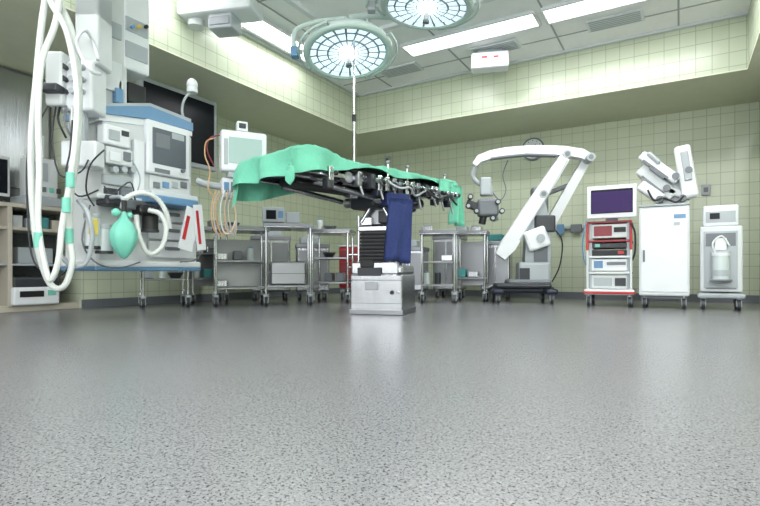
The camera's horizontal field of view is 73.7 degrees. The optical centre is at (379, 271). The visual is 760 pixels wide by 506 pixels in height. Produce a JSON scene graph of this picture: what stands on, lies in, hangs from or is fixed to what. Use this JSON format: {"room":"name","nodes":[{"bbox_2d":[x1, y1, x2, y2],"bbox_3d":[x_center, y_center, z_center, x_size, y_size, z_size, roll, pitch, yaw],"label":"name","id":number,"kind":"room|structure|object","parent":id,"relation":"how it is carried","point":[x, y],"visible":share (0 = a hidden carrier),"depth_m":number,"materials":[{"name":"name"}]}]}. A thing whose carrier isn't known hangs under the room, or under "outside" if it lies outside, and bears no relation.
{"room":"operating room","nodes":[
{"label":"operating room","id":0,"kind":"room"},
{"bbox_2d":[49,106,50,158],"bbox_3d":[-5.247,-1.160,3.033,0.120,3.080,6.080,0,0,31],"label":"wall niche","id":1,"kind":"object","parent":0,"point":[49,106],"depth_m":5.61,"materials":[{"name":"metal"}]},
{"bbox_2d":[0,66,48,201],"bbox_3d":[-4.300,-1.370,4.413,0.085,1.460,2.620,0,0,31],"label":"upper cabinet","id":2,"kind":"object","parent":1,"relation":"attached to","point":[15,86],"visible":0.52,"depth_m":5.26,"materials":[{"name":"metal"}]},
{"bbox_2d":[51,108,342,307],"bbox_3d":[-2.230,-1.160,7.575,0.750,3.080,4.810,0,0,31],"label":"wall","id":3,"kind":"structure","parent":0,"point":[83,285],"depth_m":6.79,"materials":[{"name":"tile"}]},
{"bbox_2d":[136,77,216,171],"bbox_3d":[-2.481,-1.641,5.865,0.555,0.844,1.034,0,0,31],"label":"display screen","id":4,"kind":"object","parent":3,"relation":"attached to","point":[202,112],"visible":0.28,"depth_m":5.89,"materials":[{"name":"black plastic"}]},
{"bbox_2d":[0,0,396,158],"bbox_3d":[-3.203,-2.117,4.630,1.773,0.014,10.870,0,0,31],"label":"soffit","id":5,"kind":"structure","parent":3,"relation":"attached to","point":[236,101],"depth_m":5.83,"materials":[{"name":"paint"}]},
{"bbox_2d":[81,288,343,307],"bbox_3d":[-1.902,0.335,7.381,0.012,0.090,4.810,0,0,31],"label":"baseboard","id":6,"kind":"structure","parent":3,"relation":"attached to","point":[108,302],"depth_m":6.16,"materials":[{"name":"grey plastic"}]},
{"bbox_2d":[63,0,357,132],"bbox_3d":[-3.204,-2.411,4.631,1.770,0.578,10.870,0,0,31],"label":"wall","id":7,"kind":"structure","parent":0,"point":[242,59],"depth_m":5.82,"materials":[{"name":"tile"}]},
{"bbox_2d":[0,293,759,505],"bbox_3d":[0.343,0.430,2.643,10.500,0.100,11.300,0,0,31],"label":"floor","id":8,"kind":"structure","parent":0,"point":[515,401],"depth_m":1.44,"materials":[{"name":"plastic"}]},
{"bbox_2d":[0,201,78,312],"bbox_3d":[-3.934,-0.137,4.487,0.500,1.035,2.320,0,0,31],"label":"shelf unit","id":9,"kind":"object","parent":8,"relation":"on","point":[16,260],"visible":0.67,"depth_m":4.96,"materials":[{"name":"beige laminate"}]},
{"bbox_2d":[0,156,9,201],"bbox_3d":[-3.658,-0.876,4.728,0.150,0.440,0.317,0,0,31],"label":"computer monitor","id":10,"kind":"object","parent":9,"relation":"on","point":[4,161],"visible":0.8,"depth_m":4.79,"materials":[{"name":"white paint"}]},
{"bbox_2d":[11,277,58,305],"bbox_3d":[-3.478,0.185,5.027,0.356,0.272,0.434,0,0,31],"label":"printer","id":11,"kind":"object","parent":9,"relation":"on","point":[25,290],"visible":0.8,"depth_m":4.90,"materials":[{"name":"grey plastic"}]},
{"bbox_2d":[10,157,61,207],"bbox_3d":[-3.450,-0.896,5.109,0.300,0.480,0.367,0,0,31],"label":"console","id":12,"kind":"object","parent":9,"relation":"on","point":[50,191],"visible":0.62,"depth_m":5.06,"materials":[{"name":"grey plastic"}]},
{"bbox_2d":[138,271,190,308],"bbox_3d":[-2.365,-0.057,5.550,0.512,0.874,0.490,0,0,-29],"label":"table","id":13,"kind":"object","parent":8,"relation":"on","point":[144,275],"visible":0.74,"depth_m":5.46,"materials":[{"name":"silver metal"}]},
{"bbox_2d":[186,220,228,303],"bbox_3d":[-2.150,-0.130,6.300,0.462,1.020,0.490,0,0,-29],"label":"table","id":14,"kind":"object","parent":8,"relation":"on","point":[204,277],"visible":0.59,"depth_m":6.35,"materials":[{"name":"silver metal"}]},
{"bbox_2d":[211,222,269,306],"bbox_3d":[-1.602,-0.087,5.800,0.612,0.934,0.540,0,0,-20],"label":"cart","id":15,"kind":"object","parent":8,"relation":"on","point":[236,263],"visible":0.85,"depth_m":5.93,"materials":[{"name":"silver metal"}]},
{"bbox_2d":[250,231,290,300],"bbox_3d":[-1.495,-0.100,6.893,0.520,0.960,0.435,0,0,-17],"label":"container","id":16,"kind":"object","parent":8,"relation":"on","point":[278,245],"visible":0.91,"depth_m":6.72,"materials":[{"name":"silver metal"}]},
{"bbox_2d":[262,207,313,305],"bbox_3d":[-1.075,-0.177,5.899,0.572,1.113,0.540,0,0,-11],"label":"table","id":17,"kind":"object","parent":8,"relation":"on","point":[282,273],"visible":0.91,"depth_m":5.73,"materials":[{"name":"silver metal"}]},
{"bbox_2d":[295,237,329,299],"bbox_3d":[-0.937,-0.050,6.993,0.460,0.860,0.435,0,0,-11],"label":"trolley","id":18,"kind":"object","parent":8,"relation":"on","point":[301,248],"visible":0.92,"depth_m":6.81,"materials":[{"name":"silver metal"}]},
{"bbox_2d":[310,219,355,302],"bbox_3d":[-0.593,-0.145,6.400,0.512,1.050,0.490,0,0,6],"label":"table","id":19,"kind":"object","parent":8,"relation":"on","point":[328,230],"visible":0.8,"depth_m":6.29,"materials":[{"name":"silver metal"}]},
{"bbox_2d":[338,245,360,299],"bbox_3d":[-0.323,0.005,7.093,0.460,0.750,0.435,0,0,6],"label":"trolley","id":20,"kind":"object","parent":8,"relation":"on","point":[343,248],"visible":0.38,"depth_m":6.91,"materials":[{"name":"red metal"}]},
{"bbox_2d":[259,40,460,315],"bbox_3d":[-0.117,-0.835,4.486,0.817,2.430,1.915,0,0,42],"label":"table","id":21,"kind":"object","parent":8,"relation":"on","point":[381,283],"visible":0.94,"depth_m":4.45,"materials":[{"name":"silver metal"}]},
{"bbox_2d":[232,144,464,226],"bbox_3d":[-0.177,-0.694,4.524,0.841,0.497,2.152,0,0,44],"label":"drape","id":22,"kind":"object","parent":21,"relation":"on","point":[289,161],"visible":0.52,"depth_m":3.93,"materials":[{"name":"green fabric"}]},
{"bbox_2d":[404,240,428,298],"bbox_3d":[0.452,-0.035,7.193,0.420,0.830,0.435,0,0,17],"label":"trolley","id":23,"kind":"object","parent":8,"relation":"on","point":[415,244],"visible":0.29,"depth_m":6.98,"materials":[{"name":"silver metal"}]},
{"bbox_2d":[419,225,457,303],"bbox_3d":[0.721,-0.095,6.300,0.462,0.950,0.440,0,0,6],"label":"table","id":24,"kind":"object","parent":8,"relation":"on","point":[426,230],"visible":1,"depth_m":6.14,"materials":[{"name":"silver metal"}]},
{"bbox_2d":[432,229,466,297],"bbox_3d":[1.032,-0.125,7.493,0.420,1.010,0.435,0,0,25],"label":"container","id":25,"kind":"object","parent":8,"relation":"on","point":[442,245],"visible":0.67,"depth_m":7.33,"materials":[{"name":"silver metal"}]},
{"bbox_2d":[455,226,489,301],"bbox_3d":[1.198,-0.105,6.600,0.432,0.970,0.440,0,0,17],"label":"table","id":26,"kind":"object","parent":8,"relation":"on","point":[473,256],"visible":0.85,"depth_m":6.71,"materials":[{"name":"silver metal"}]},
{"bbox_2d":[480,234,511,298],"bbox_3d":[1.659,-0.075,7.193,0.420,0.910,0.435,0,0,19],"label":"container","id":27,"kind":"object","parent":8,"relation":"on","point":[499,270],"visible":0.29,"depth_m":7.01,"materials":[{"name":"silver metal"}]},
{"bbox_2d":[465,145,595,303],"bbox_3d":[1.842,-0.586,6.291,1.550,1.931,0.650,0,0,7],"label":"microscope","id":28,"kind":"object","parent":8,"relation":"on","point":[533,223],"visible":1,"depth_m":6.16,"materials":[{"name":"white plastic"}]},
{"bbox_2d":[582,183,636,306],"bbox_3d":[2.616,-0.281,5.749,0.546,1.321,0.590,0,0,28],"label":"tower","id":29,"kind":"object","parent":8,"relation":"on","point":[610,203],"visible":1,"depth_m":5.52,"materials":[{"name":"white plastic"}]},
{"bbox_2d":[639,203,689,308],"bbox_3d":[3.053,-0.161,5.441,0.460,1.081,0.535,0,0,31],"label":"base cabinet","id":30,"kind":"object","parent":8,"relation":"on","point":[664,229],"visible":1,"depth_m":5.23,"materials":[{"name":"white plastic"}]},
{"bbox_2d":[636,145,698,203],"bbox_3d":[3.046,-1.008,5.384,0.573,0.602,0.371,0,0,31],"label":"robotic arms","id":31,"kind":"object","parent":30,"relation":"on","point":[661,184],"visible":0.96,"depth_m":5.28,"materials":[{"name":"white paint"}]},
{"bbox_2d":[697,204,745,310],"bbox_3d":[3.454,-0.145,5.143,0.394,1.049,0.610,0,0,32],"label":"cart","id":32,"kind":"object","parent":8,"relation":"on","point":[720,237],"visible":1,"depth_m":5.01,"materials":[{"name":"white paint"}]},
{"bbox_2d":[242,0,750,93],"bbox_3d":[0.343,-2.750,2.643,10.500,0.100,11.300,0,0,31],"label":"ceiling","id":33,"kind":"structure","parent":0,"point":[496,9],"depth_m":5.67,"materials":[{"name":"paint"}]},
{"bbox_2d":[25,0,111,291],"bbox_3d":[-2.184,-1.282,3.607,0.540,2.834,0.467,0,0,0],"label":"pendant","id":34,"kind":"object","parent":33,"relation":"hanging from","point":[75,85],"visible":0.98,"depth_m":3.48,"materials":[{"name":"white paint"}]},
{"bbox_2d":[60,0,205,270],"bbox_3d":[-1.977,-1.353,4.083,0.880,2.691,1.282,0,0,31],"label":"machine","id":35,"kind":"object","parent":33,"relation":"hanging from","point":[138,212],"visible":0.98,"depth_m":4.03,"materials":[{"name":"white paint"}]},
{"bbox_2d":[195,121,266,236],"bbox_3d":[-1.322,-0.819,4.493,0.596,1.028,0.216,0,0,-25],"label":"patient monitor","id":36,"kind":"object","parent":35,"relation":"attached to","point":[239,145],"visible":0.87,"depth_m":4.42,"materials":[{"name":"white plastic"}]},
{"bbox_2d":[177,0,262,37],"bbox_3d":[-1.557,-2.520,4.957,0.770,0.359,0.400,0,0,11],"label":"boom","id":37,"kind":"object","parent":33,"relation":"hanging from","point":[224,18],"depth_m":4.86,"materials":[{"name":"white plastic"}]},
{"bbox_2d":[180,0,359,96],"bbox_3d":[-2.731,-2.685,3.643,0.050,0.030,9.490,0,0,31],"label":"trim","id":38,"kind":"structure","parent":33,"relation":"attached to","point":[245,33],"depth_m":6.31,"materials":[{"name":"white paint"}]},
{"bbox_2d":[241,17,306,63],"bbox_3d":[-1.109,-2.682,5.884,0.330,0.035,1.330,0,0,31],"label":"ceiling light panel","id":39,"kind":"object","parent":33,"relation":"in","point":[266,30],"depth_m":5.69,"materials":[{"name":"white plastic"}]},
{"bbox_2d":[290,11,397,79],"bbox_3d":[-0.142,-2.264,4.647,1.246,0.871,0.786,0,0,-34],"label":"light","id":40,"kind":"object","parent":33,"relation":"hanging from","point":[327,50],"visible":0.94,"depth_m":4.51,"materials":[{"name":"grey plastic"}]},
{"bbox_2d":[284,0,494,30],"bbox_3d":[-0.042,-2.675,3.858,2.660,0.050,3.060,0,0,31],"label":"ceiling panel","id":41,"kind":"object","parent":33,"relation":"attached to","point":[313,9],"depth_m":5.15,"materials":[{"name":"white plastic"}]},
{"bbox_2d":[379,61,423,77],"bbox_3d":[0.274,-2.688,6.750,0.560,0.024,0.280,0,0,31],"label":"ceiling air vent","id":42,"kind":"object","parent":33,"relation":"in","point":[410,67],"depth_m":6.71,"materials":[{"name":"white metal"}]},
{"bbox_2d":[365,0,479,30],"bbox_3d":[0.373,-2.419,4.319,0.866,0.562,0.984,0,0,45],"label":"light","id":43,"kind":"object","parent":33,"relation":"hanging from","point":[439,15],"visible":1,"depth_m":4.39,"materials":[{"name":"grey plastic"}]},
{"bbox_2d":[400,10,541,57],"bbox_3d":[0.993,-2.682,5.756,1.580,0.035,0.350,0,0,31],"label":"ceiling light panel","id":44,"kind":"object","parent":33,"relation":"in","point":[527,20],"depth_m":5.70,"materials":[{"name":"white plastic"}]},
{"bbox_2d":[256,0,720,86],"bbox_3d":[0.798,-2.697,1.526,8.180,0.007,9.440,0,0,31],"label":"grid","id":45,"kind":"object","parent":33,"relation":"attached to","point":[678,9],"depth_m":5.65,"materials":[{"name":"grey metal"}]},
{"bbox_2d":[471,48,508,73],"bbox_3d":[1.334,-2.575,6.147,0.440,0.250,0.206,0,0,11],"label":"box","id":46,"kind":"object","parent":33,"relation":"attached to","point":[487,60],"visible":1,"depth_m":6.07,"materials":[{"name":"white plastic"}]},
{"bbox_2d":[470,37,521,52],"bbox_3d":[1.393,-2.688,6.089,0.560,0.024,0.280,0,0,31],"label":"ceiling air vent","id":47,"kind":"object","parent":33,"relation":"in","point":[509,44],"depth_m":6.01,"materials":[{"name":"white metal"}]},
{"bbox_2d":[357,11,747,96],"bbox_3d":[1.733,-2.685,6.486,4.840,0.030,0.050,0,0,31],"label":"trim","id":48,"kind":"structure","parent":33,"relation":"attached to","point":[745,13],"depth_m":6.03,"materials":[{"name":"white paint"}]},
{"bbox_2d":[540,0,649,24],"bbox_3d":[2.405,-2.682,4.921,1.600,0.035,0.350,0,0,31],"label":"ceiling light panel","id":49,"kind":"object","parent":33,"relation":"in","point":[570,9],"depth_m":5.15,"materials":[{"name":"white plastic"}]},
{"bbox_2d":[585,7,644,32],"bbox_3d":[2.512,-2.688,5.427,0.560,0.024,0.280,0,0,31],"label":"ceiling air vent","id":50,"kind":"object","parent":33,"relation":"in","point":[636,15],"depth_m":5.40,"materials":[{"name":"white metal"}]},
{"bbox_2d":[343,102,758,294],"bbox_3d":[2.038,-1.160,7.915,6.450,3.080,0.120,0,0,31],"label":"wall","id":51,"kind":"structure","parent":0,"point":[723,141],"depth_m":7.17,"materials":[{"name":"tile"}]},
{"bbox_2d":[522,138,543,160],"bbox_3d":[2.309,-1.853,7.646,0.339,0.339,0.065,0,0,31],"label":"wall clock","id":52,"kind":"object","parent":51,"relation":"attached to","point":[532,141],"visible":0.48,"depth_m":7.63,"materials":[{"name":"grey plastic"}]},
{"bbox_2d":[344,288,759,302],"bbox_3d":[2.004,0.335,7.858,6.250,0.090,0.012,0,0,31],"label":"baseboard","id":53,"kind":"structure","parent":51,"relation":"attached to","point":[692,297],"depth_m":7.30,"materials":[{"name":"grey plastic"}]},
{"bbox_2d":[358,68,746,150],"bbox_3d":[2.076,-2.117,7.066,4.840,0.014,1.303,0,0,31],"label":"soffit","id":54,"kind":"structure","parent":51,"relation":"attached to","point":[721,89],"depth_m":6.70,"materials":[{"name":"paint"}]},
{"bbox_2d":[556,224,584,234],"bbox_3d":[2.768,-0.622,7.354,0.414,0.150,0.100,0,0,31],"label":"wall rail","id":55,"kind":"object","parent":51,"relation":"attached to","point":[575,228],"visible":0.89,"depth_m":7.30,"materials":[{"name":"grey plastic"}]},
{"bbox_2d":[701,184,709,195],"bbox_3d":[4.207,-1.060,6.541,0.100,0.140,0.036,0,0,31],"label":"wall socket","id":56,"kind":"object","parent":51,"relation":"attached to","point":[705,189],"visible":1,"depth_m":6.53,"materials":[{"name":"grey plastic"}]},
{"bbox_2d":[736,31,759,104],"bbox_3d":[3.781,-2.117,4.962,0.243,0.014,3.190,0,0,31],"label":"trim","id":57,"kind":"structure","parent":51,"relation":"attached to","point":[750,89],"depth_m":5.61,"materials":[{"name":"paint"}]},
{"bbox_2d":[358,16,747,132],"bbox_3d":[2.077,-2.411,7.067,4.840,0.578,1.300,0,0,31],"label":"wall","id":58,"kind":"structure","parent":0,"point":[721,46],"depth_m":6.16,"materials":[{"name":"tile"}]},
{"bbox_2d":[748,0,759,64],"bbox_3d":[3.782,-2.411,4.961,0.240,0.578,3.190,0,0,31],"label":"soffit","id":59,"kind":"structure","parent":0,"point":[754,8],"depth_m":4.86,"materials":[{"name":"tile"}]},
{"bbox_2d":[759,101,759,294],"bbox_3d":[5.709,-1.160,4.791,3.250,3.080,1.760,0,0,31],"label":"wall","id":60,"kind":"structure","parent":0,"point":[759,101],"depth_m":6.26,"materials":[{"name":"tile"}]}
]}

